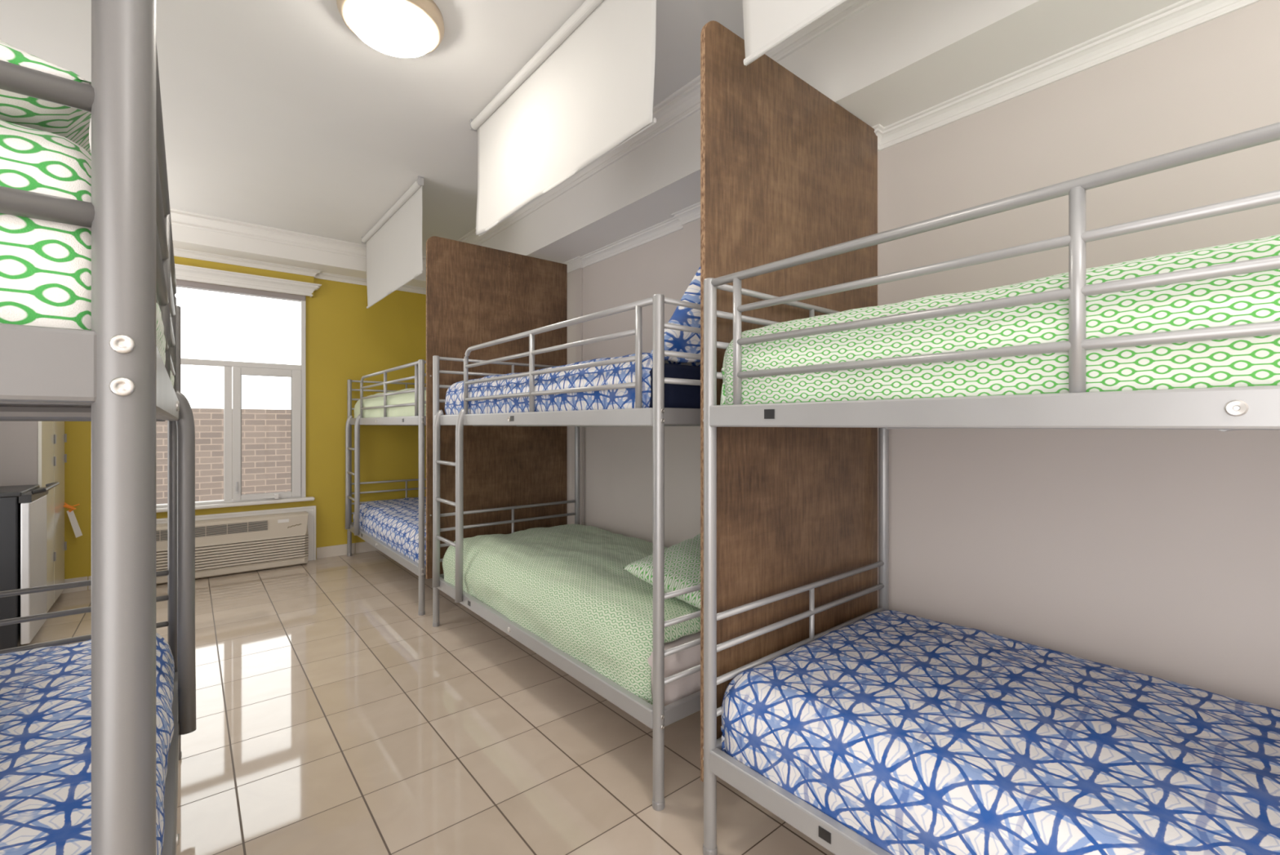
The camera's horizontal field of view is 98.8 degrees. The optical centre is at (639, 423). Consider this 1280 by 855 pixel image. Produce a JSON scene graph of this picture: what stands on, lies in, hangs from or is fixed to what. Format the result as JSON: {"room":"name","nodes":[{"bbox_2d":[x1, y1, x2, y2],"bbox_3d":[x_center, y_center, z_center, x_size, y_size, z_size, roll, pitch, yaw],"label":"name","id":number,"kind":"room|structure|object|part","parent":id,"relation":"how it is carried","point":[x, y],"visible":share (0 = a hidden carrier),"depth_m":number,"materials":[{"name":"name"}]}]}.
{"room":"dormitory","nodes":[
{"label":"dormitory","id":0,"kind":"room"},
{"bbox_2d":[64,256,426,578],"bbox_3d":[-3.249,-0.180,4.751,3.430,2.800,0.175,0,0,-40],"label":"wall","id":1,"kind":"structure","parent":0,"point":[346,340],"depth_m":5.07,"materials":[{"name":"yellow paint"}]},
{"bbox_2d":[155,511,308,583],"bbox_3d":[-3.370,0.992,4.452,1.162,0.433,0.162,0,0,-40],"label":"air conditioner","id":2,"kind":"object","parent":1,"relation":"attached to","point":[227,545],"visible":0.8,"depth_m":4.48,"materials":[{"name":"white plastic"}]},
{"bbox_2d":[155,520,267,541],"bbox_3d":[-3.426,0.845,4.324,0.814,0.080,0.019,0,0,-40],"label":"vent grille","id":3,"kind":"object","parent":2,"relation":"attached to","point":[228,528],"depth_m":4.39,"materials":[{"name":"white plastic"}]},
{"bbox_3d":[-3.023,0.822,4.650,0.080,0.027,0.005,0,0,-40],"label":"label plate","id":4,"kind":"part","parent":2,"relation":"part of","materials":[{"name":"white plastic"}]},
{"bbox_2d":[155,263,321,512],"bbox_3d":[-3.434,-0.280,4.508,1.405,1.924,0.175,0,0,-40],"label":"window","id":5,"kind":"structure","parent":1,"relation":"attached to","point":[233,371],"depth_m":4.60,"materials":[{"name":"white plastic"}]},
{"bbox_3d":[-3.417,0.667,4.503,1.295,0.030,0.065,0,0,-40],"label":"sill","id":6,"kind":"part","parent":5,"relation":"part of","materials":[{"name":"white paint"}]},
{"bbox_3d":[-3.203,0.083,4.720,0.486,1.115,0.042,0,0,-40],"label":"sash","id":7,"kind":"part","parent":5,"relation":"part of","materials":[{"name":"white plastic"}]},
{"bbox_2d":[173,248,426,294],"bbox_3d":[-3.195,-1.343,4.685,3.430,0.050,0.105,0,0,-40],"label":"trim","id":8,"kind":"structure","parent":1,"relation":"attached to","point":[177,252],"depth_m":4.72,"materials":[{"name":"white paint"}]},
{"bbox_2d":[316,541,378,558],"bbox_3d":[-2.414,1.170,5.389,1.330,0.100,0.012,0,0,-40],"label":"baseboard","id":9,"kind":"structure","parent":1,"relation":"attached to","point":[358,547],"depth_m":5.09,"materials":[{"name":"tile"}]},
{"bbox_2d":[0,0,744,256],"bbox_3d":[-0.798,-1.630,1.817,3.680,0.100,7.820,0,0,-40],"label":"ceiling","id":10,"kind":"structure","parent":0,"point":[276,113],"depth_m":2.58,"materials":[{"name":"paint"}]},
{"bbox_2d":[171,224,426,288],"bbox_3d":[-3.125,-1.474,4.601,3.430,0.212,0.345,0,0,-40],"label":"beam","id":11,"kind":"structure","parent":10,"relation":"attached to","point":[184,237],"depth_m":4.51,"materials":[{"name":"white paint"}]},
{"bbox_2d":[336,0,444,57],"bbox_3d":[-0.948,-1.524,2.102,0.376,0.112,0.376,0,0,-40],"label":"ceiling lamp","id":12,"kind":"object","parent":10,"relation":"attached to","point":[402,28],"visible":1,"depth_m":2.05,"materials":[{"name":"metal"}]},
{"bbox_2d":[361,175,424,308],"bbox_3d":[-1.868,-1.277,4.078,0.047,0.606,1.494,0,0,-40],"label":"roller blind","id":13,"kind":"object","parent":10,"relation":"hanging from","point":[394,257],"visible":1,"depth_m":3.97,"materials":[{"name":"white fabric"}]},
{"bbox_2d":[169,0,879,268],"bbox_3d":[-0.844,-1.532,1.550,3.070,0.095,7.265,0,0,-40],"label":"trim","id":14,"kind":"structure","parent":10,"relation":"attached to","point":[684,102],"depth_m":3.33,"materials":[{"name":"white paint"}]},
{"bbox_2d":[469,0,656,235],"bbox_3d":[-0.406,-1.277,2.302,0.044,0.606,1.474,0,0,-40],"label":"roller blind","id":15,"kind":"object","parent":10,"relation":"hanging from","point":[588,91],"visible":1,"depth_m":2.16,"materials":[{"name":"white fabric"}]},
{"bbox_2d":[742,0,847,66],"bbox_3d":[0.717,-1.277,0.941,0.045,0.606,1.484,0,0,-40],"label":"roller blind","id":16,"kind":"object","parent":10,"relation":"hanging from","point":[767,24],"visible":1,"depth_m":1.42,"materials":[{"name":"white fabric"}]},
{"bbox_2d":[479,0,1182,263],"bbox_3d":[0.468,-1.393,2.663,0.370,0.375,7.315,0,0,-40],"label":"beam","id":17,"kind":"structure","parent":10,"relation":"attached to","point":[892,61],"depth_m":1.99,"materials":[{"name":"white paint"}]},
{"bbox_2d":[18,550,835,854],"bbox_3d":[-0.798,1.260,1.817,3.680,0.080,7.820,0,0,-40],"label":"floor","id":18,"kind":"structure","parent":0,"point":[334,716],"depth_m":2.08,"materials":[{"name":"tile"}]},
{"bbox_2d":[0,481,59,649],"bbox_3d":[-3.581,0.784,2.971,0.554,0.873,0.468,0,0,-40],"label":"mini fridge","id":19,"kind":"object","parent":18,"relation":"on","point":[23,508],"visible":0.92,"depth_m":2.92,"materials":[{"name":"black metal"}]},
{"bbox_3d":[-3.424,0.797,3.100,0.035,0.755,0.454,0,0,-40],"label":"door","id":20,"kind":"part","parent":19,"relation":"part of","materials":[{"name":"metal"}]},
{"bbox_3d":[-3.404,0.384,3.117,0.096,0.073,0.460,0,0,-40],"label":"handle","id":21,"kind":"part","parent":19,"relation":"part of","materials":[{"name":"black plastic"}]},
{"bbox_2d":[0,421,66,612],"bbox_3d":[-4.049,0.320,3.451,0.522,1.760,0.803,0,0,-40],"label":"locker","id":22,"kind":"object","parent":18,"relation":"on","point":[32,452],"visible":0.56,"depth_m":3.44,"materials":[{"name":"grey metal"}]},
{"bbox_3d":[-3.734,0.315,3.450,0.016,1.730,0.391,0,0,-40],"label":"door","id":23,"kind":"part","parent":22,"relation":"part of","materials":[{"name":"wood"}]},
{"bbox_3d":[-3.992,0.315,3.763,0.016,1.730,0.391,0,0,-40],"label":"door","id":24,"kind":"part","parent":22,"relation":"part of","materials":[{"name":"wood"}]},
{"bbox_2d":[63,502,82,537],"bbox_3d":[-4.047,0.686,3.914,0.096,0.258,0.029,0,0,-40],"label":"tag","id":25,"kind":"object","parent":22,"relation":"hanging from","point":[75,526],"visible":1,"depth_m":3.92,"materials":[{"name":"white paper"}]},
{"bbox_3d":[-4.053,0.593,3.910,0.082,0.071,0.029,0,0,-40],"label":"cord","id":26,"kind":"part","parent":25,"relation":"part of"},
{"bbox_2d":[0,0,196,854],"bbox_3d":[-1.422,0.395,0.901,1.088,1.650,2.074,0,0,-40],"label":"bunk bed","id":27,"kind":"object","parent":18,"relation":"on","point":[113,375],"visible":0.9,"depth_m":0.41,"materials":[{"name":"metal"}]},
{"bbox_3d":[-0.791,-0.043,0.106,0.986,0.054,0.024,0,0,-40],"label":"rail","id":28,"kind":"part","parent":27,"relation":"part of","materials":[{"name":"grey metal"}]},
{"bbox_2d":[0,120,174,386],"bbox_3d":[-1.427,-0.135,0.891,1.018,0.250,2.021,0,0,-40],"label":"duvet","id":29,"kind":"object","parent":27,"relation":"on","point":[46,265],"visible":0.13,"depth_m":0.41,"materials":[{"name":"green fabric"}]},
{"bbox_2d":[0,40,91,153],"bbox_3d":[-0.843,-0.274,0.362,0.740,0.157,0.439,0,0,-40],"label":"pillow","id":30,"kind":"object","parent":29,"relation":"on","point":[73,124],"visible":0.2,"depth_m":0.43,"materials":[{"name":"green fabric"}]},
{"bbox_3d":[-0.401,0.389,0.427,0.037,1.638,0.037,0,0,-40],"label":"post","id":31,"kind":"part","parent":27,"relation":"part of","materials":[{"name":"grey metal"}]},
{"bbox_3d":[-0.908,-0.247,1.042,0.023,0.361,1.570,0,0,-40],"label":"guard rail","id":32,"kind":"part","parent":27,"relation":"part of","materials":[{"name":"grey metal"}]},
{"bbox_3d":[-1.045,-0.040,1.212,0.030,0.060,2.006,0,0,-40],"label":"rail","id":33,"kind":"part","parent":27,"relation":"part of","materials":[{"name":"grey metal"}]},
{"bbox_3d":[-1.045,0.926,1.212,0.030,0.060,2.006,0,0,-40],"label":"rail","id":34,"kind":"part","parent":27,"relation":"part of","materials":[{"name":"grey metal"}]},
{"bbox_3d":[-1.693,0.389,1.994,0.037,1.638,0.037,0,0,-40],"label":"post","id":35,"kind":"part","parent":27,"relation":"part of","materials":[{"name":"grey metal"}]},
{"bbox_3d":[-1.383,0.416,1.659,0.065,1.037,0.029,0,0,-40],"label":"ladder rail","id":36,"kind":"part","parent":27,"relation":"part of","materials":[{"name":"grey metal"}]},
{"bbox_3d":[-1.436,0.853,0.890,0.923,0.166,1.930,0,0,-39],"label":"mattress","id":37,"kind":"object","parent":27,"relation":"on","visible":0},
{"bbox_2d":[0,631,174,854],"bbox_3d":[-1.432,0.801,0.896,1.016,0.269,2.009,0,0,-40],"label":"duvet","id":38,"kind":"object","parent":37,"relation":"on","point":[46,691],"visible":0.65,"depth_m":1.19,"materials":[{"name":"blue fabric"}]},
{"bbox_2d":[345,359,426,615],"bbox_3d":[-1.669,0.404,4.605,1.088,1.632,2.074,0,0,-40],"label":"bunk bed","id":39,"kind":"object","parent":18,"relation":"on","point":[419,419],"visible":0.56,"depth_m":4.14,"materials":[{"name":"silver metal"}]},
{"bbox_3d":[-2.643,0.434,4.982,0.065,1.037,0.029,0,0,-40],"label":"ladder rail","id":40,"kind":"part","parent":39,"relation":"part of","materials":[{"name":"silver metal"}]},
{"bbox_3d":[-2.690,0.398,5.079,0.037,1.620,0.037,0,0,-40],"label":"post","id":41,"kind":"part","parent":39,"relation":"part of","materials":[{"name":"silver metal"}]},
{"bbox_3d":[-2.420,0.434,4.712,0.065,1.037,0.029,0,0,-40],"label":"ladder rail","id":42,"kind":"part","parent":39,"relation":"part of","materials":[{"name":"silver metal"}]},
{"bbox_3d":[-2.047,0.944,4.294,0.030,0.060,2.006,0,0,-40],"label":"rail","id":43,"kind":"part","parent":39,"relation":"part of","materials":[{"name":"silver metal"}]},
{"bbox_3d":[-2.047,-0.022,4.294,0.030,0.060,2.006,0,0,-40],"label":"rail","id":44,"kind":"part","parent":39,"relation":"part of","materials":[{"name":"silver metal"}]},
{"bbox_3d":[-1.905,-0.229,4.127,0.023,0.361,1.570,0,0,-40],"label":"guard rail","id":45,"kind":"part","parent":39,"relation":"part of","materials":[{"name":"silver metal"}]},
{"bbox_3d":[-1.399,0.398,3.513,0.037,1.620,0.037,0,0,-40],"label":"post","id":46,"kind":"part","parent":39,"relation":"part of","materials":[{"name":"silver metal"}]},
{"bbox_3d":[-1.652,-0.108,4.619,0.933,0.184,1.930,0,0,-39],"label":"mattress","id":47,"kind":"object","parent":39,"relation":"on","visible":0},
{"bbox_2d":[354,387,426,417],"bbox_3d":[-1.659,-0.148,4.627,1.006,0.293,2.041,0,0,-40],"label":"duvet","id":48,"kind":"object","parent":47,"relation":"on","point":[408,397],"visible":0.16,"depth_m":4.13,"materials":[{"name":"green fabric"}]},
{"bbox_3d":[-1.652,0.872,4.619,0.933,0.164,1.930,0,0,-39],"label":"mattress","id":49,"kind":"object","parent":39,"relation":"on","visible":0},
{"bbox_2d":[353,497,426,565],"bbox_3d":[-1.658,0.831,4.614,1.002,0.263,2.005,0,0,-40],"label":"duvet","id":50,"kind":"object","parent":49,"relation":"on","point":[394,522],"visible":0.36,"depth_m":4.30,"materials":[{"name":"blue fabric"}]},
{"bbox_2d":[432,293,700,810],"bbox_3d":[-0.211,0.404,2.841,1.088,1.632,2.074,0,0,-40],"label":"bunk bed","id":51,"kind":"object","parent":18,"relation":"on","point":[656,716],"visible":0.61,"depth_m":2.07,"materials":[{"name":"silver metal"}]},
{"bbox_3d":[-1.232,0.398,3.315,0.037,1.620,0.037,0,0,-40],"label":"post","id":52,"kind":"part","parent":51,"relation":"part of","materials":[{"name":"silver metal"}]},
{"bbox_3d":[-1.185,0.434,3.218,0.065,1.037,0.029,0,0,-40],"label":"ladder rail","id":53,"kind":"part","parent":51,"relation":"part of","materials":[{"name":"silver metal"}]},
{"bbox_3d":[-0.963,0.434,2.948,0.065,1.037,0.029,0,0,-40],"label":"ladder rail","id":54,"kind":"part","parent":51,"relation":"part of","materials":[{"name":"silver metal"}]},
{"bbox_3d":[-0.589,-0.022,2.530,0.030,0.060,2.006,0,0,-40],"label":"rail","id":55,"kind":"part","parent":51,"relation":"part of","materials":[{"name":"silver metal"}]},
{"bbox_3d":[-0.589,0.944,2.530,0.030,0.060,2.006,0,0,-40],"label":"rail","id":56,"kind":"part","parent":51,"relation":"part of","materials":[{"name":"silver metal"}]},
{"bbox_3d":[-0.448,-0.229,2.364,0.023,0.361,1.570,0,0,-40],"label":"guard rail","id":57,"kind":"part","parent":51,"relation":"part of","materials":[{"name":"silver metal"}]},
{"bbox_3d":[-0.453,0.398,3.958,0.037,1.620,0.037,0,0,-40],"label":"post","id":58,"kind":"part","parent":51,"relation":"part of","materials":[{"name":"silver metal"}]},
{"bbox_3d":[0.059,0.398,1.749,0.037,1.620,0.037,0,0,-40],"label":"post","id":59,"kind":"part","parent":51,"relation":"part of","materials":[{"name":"silver metal"}]},
{"bbox_2d":[647,631,700,705],"bbox_3d":[-0.188,0.854,2.842,0.982,0.208,1.997,0,0,-40],"label":"mattress","id":60,"kind":"object","parent":51,"relation":"on","point":[679,661],"visible":0.03,"depth_m":1.86,"materials":[{"name":"white fabric"}]},
{"bbox_2d":[442,524,700,704],"bbox_3d":[-0.212,0.818,2.870,1.027,0.324,1.966,0,0,-40],"label":"duvet","id":61,"kind":"object","parent":60,"relation":"on","point":[568,585],"visible":0.74,"depth_m":2.40,"materials":[{"name":"green fabric"}]},
{"bbox_2d":[622,533,700,608],"bbox_3d":[0.335,0.587,2.298,0.433,0.212,0.724,0,0,45],"label":"pillow","id":62,"kind":"object","parent":61,"relation":"on","point":[682,559],"visible":0.29,"depth_m":2.13,"materials":[{"name":"green fabric"}]},
{"bbox_2d":[648,363,700,408],"bbox_3d":[-0.190,-0.111,2.846,0.938,0.189,1.950,0,0,-40],"label":"mattress","id":63,"kind":"object","parent":51,"relation":"on","point":[676,396],"visible":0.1,"depth_m":1.86,"materials":[{"name":"blue fabric"}]},
{"bbox_2d":[444,352,700,414],"bbox_3d":[-0.214,-0.141,2.872,0.999,0.262,1.959,0,0,-40],"label":"duvet","id":64,"kind":"object","parent":63,"relation":"on","point":[624,372],"visible":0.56,"depth_m":2.21,"materials":[{"name":"blue fabric"}]},
{"bbox_2d":[664,305,700,366],"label":"pillow","id":65,"kind":"object","parent":63,"relation":"on","point":[677,340],"depth_m":1.98,"materials":[{"name":"blue fabric"}]},
{"bbox_2d":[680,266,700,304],"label":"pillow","id":66,"kind":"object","parent":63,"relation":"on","point":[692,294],"depth_m":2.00,"materials":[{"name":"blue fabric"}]},
{"bbox_3d":[0.449,0.941,2.070,0.986,0.054,0.024,0,0,-40],"label":"rail","id":67,"kind":"part","parent":51,"relation":"part of","materials":[{"name":"silver metal"}]},
{"bbox_3d":[0.449,-0.025,2.070,0.986,0.054,0.024,0,0,-40],"label":"rail","id":68,"kind":"part","parent":51,"relation":"part of","materials":[{"name":"silver metal"}]},
{"bbox_2d":[702,122,1279,854],"bbox_3d":[1.220,0.404,1.085,1.088,1.632,2.074,0,0,-40],"label":"bunk bed","id":69,"kind":"object","parent":18,"relation":"on","point":[1242,407],"visible":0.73,"depth_m":1.06,"materials":[{"name":"silver metal"}]},
{"bbox_3d":[0.199,0.398,1.559,0.037,1.620,0.037,0,0,-40],"label":"post","id":70,"kind":"part","parent":69,"relation":"part of","materials":[{"name":"silver metal"}]},
{"bbox_3d":[0.589,0.941,1.880,0.986,0.054,0.024,0,0,-40],"label":"rail","id":71,"kind":"part","parent":69,"relation":"part of","materials":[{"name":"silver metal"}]},
{"bbox_3d":[0.842,0.944,0.773,0.030,0.060,2.006,0,0,-40],"label":"rail","id":72,"kind":"part","parent":69,"relation":"part of","materials":[{"name":"silver metal"}]},
{"bbox_3d":[0.978,0.398,2.201,0.037,1.620,0.037,0,0,-40],"label":"post","id":73,"kind":"part","parent":69,"relation":"part of","materials":[{"name":"silver metal"}]},
{"bbox_3d":[0.842,-0.022,0.773,0.030,0.060,2.006,0,0,-40],"label":"rail","id":74,"kind":"part","parent":69,"relation":"part of","materials":[{"name":"silver metal"}]},
{"bbox_3d":[0.706,-0.229,0.944,0.023,0.361,1.570,0,0,-40],"label":"guard rail","id":75,"kind":"part","parent":69,"relation":"part of","materials":[{"name":"silver metal"}]},
{"bbox_3d":[1.237,-0.118,1.099,0.933,0.204,1.930,0,0,-39],"label":"mattress","id":76,"kind":"object","parent":69,"relation":"on","visible":0},
{"bbox_2d":[720,234,1279,404],"bbox_3d":[1.225,-0.161,1.104,1.002,0.277,2.035,0,0,-40],"label":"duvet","id":77,"kind":"object","parent":76,"relation":"on","point":[1251,297],"visible":0.79,"depth_m":0.96,"materials":[{"name":"green fabric"}]},
{"bbox_3d":[1.237,0.872,1.099,0.933,0.164,1.930,0,0,-39],"label":"mattress","id":78,"kind":"object","parent":69,"relation":"on","visible":0},
{"bbox_2d":[720,609,1279,854],"bbox_3d":[1.224,0.817,1.112,1.024,0.290,2.042,0,0,-40],"label":"duvet","id":79,"kind":"object","parent":78,"relation":"on","point":[916,735],"visible":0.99,"depth_m":1.23,"materials":[{"name":"blue fabric"}]},
{"bbox_2d":[567,0,1279,709],"bbox_3d":[0.505,-0.180,2.956,0.160,2.800,7.720,0,0,-40],"label":"wall","id":80,"kind":"structure","parent":0,"point":[1155,553],"depth_m":1.79,"materials":[{"name":"beige paint"}]},
{"bbox_2d":[426,235,567,578],"bbox_3d":[-0.937,-0.107,3.741,1.019,2.145,0.022,0,0,-40],"label":"wall","id":81,"kind":"structure","parent":80,"relation":"attached to","point":[476,295],"depth_m":3.70,"materials":[{"name":"brown wood"}]},
{"bbox_2d":[700,20,877,782],"bbox_3d":[0.576,-0.075,1.932,1.017,2.250,0.019,0,0,-40],"label":"partition panel","id":82,"kind":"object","parent":80,"relation":"attached to","point":[787,171],"depth_m":1.83,"materials":[{"name":"brown wood"}]},
{"bbox_2d":[562,0,1262,273],"bbox_3d":[0.479,-1.172,2.857,0.087,0.066,7.600,0,0,-40],"label":"trim","id":83,"kind":"structure","parent":80,"relation":"attached to","point":[1180,16],"depth_m":1.86,"materials":[{"name":"white paint"}]},
{"bbox_3d":[-2.211,-0.180,0.717,0.100,2.800,7.720,0,0,-39],"label":"wall","id":84,"kind":"structure","parent":0,"visible":0},
{"bbox_2d":[61,575,91,593],"bbox_3d":[-4.247,1.170,3.878,0.780,0.100,0.012,0,0,-40],"label":"baseboard","id":85,"kind":"structure","parent":84,"relation":"attached to","point":[83,578],"depth_m":4.00,"materials":[{"name":"tile"}]},
{"bbox_3d":[-4.108,1.870,5.770,13.000,0.100,2.470,0,0,-39],"label":"ground","id":86,"kind":"structure","parent":0,"visible":0},
{"bbox_2d":[155,408,291,504],"bbox_3d":[-4.973,0.818,6.819,13.000,2.005,0.250,0,0,-40],"label":"brick wall","id":87,"kind":"structure","parent":86,"relation":"on","point":[266,433],"depth_m":6.75,"materials":[{"name":"brown brick"}]}
]}

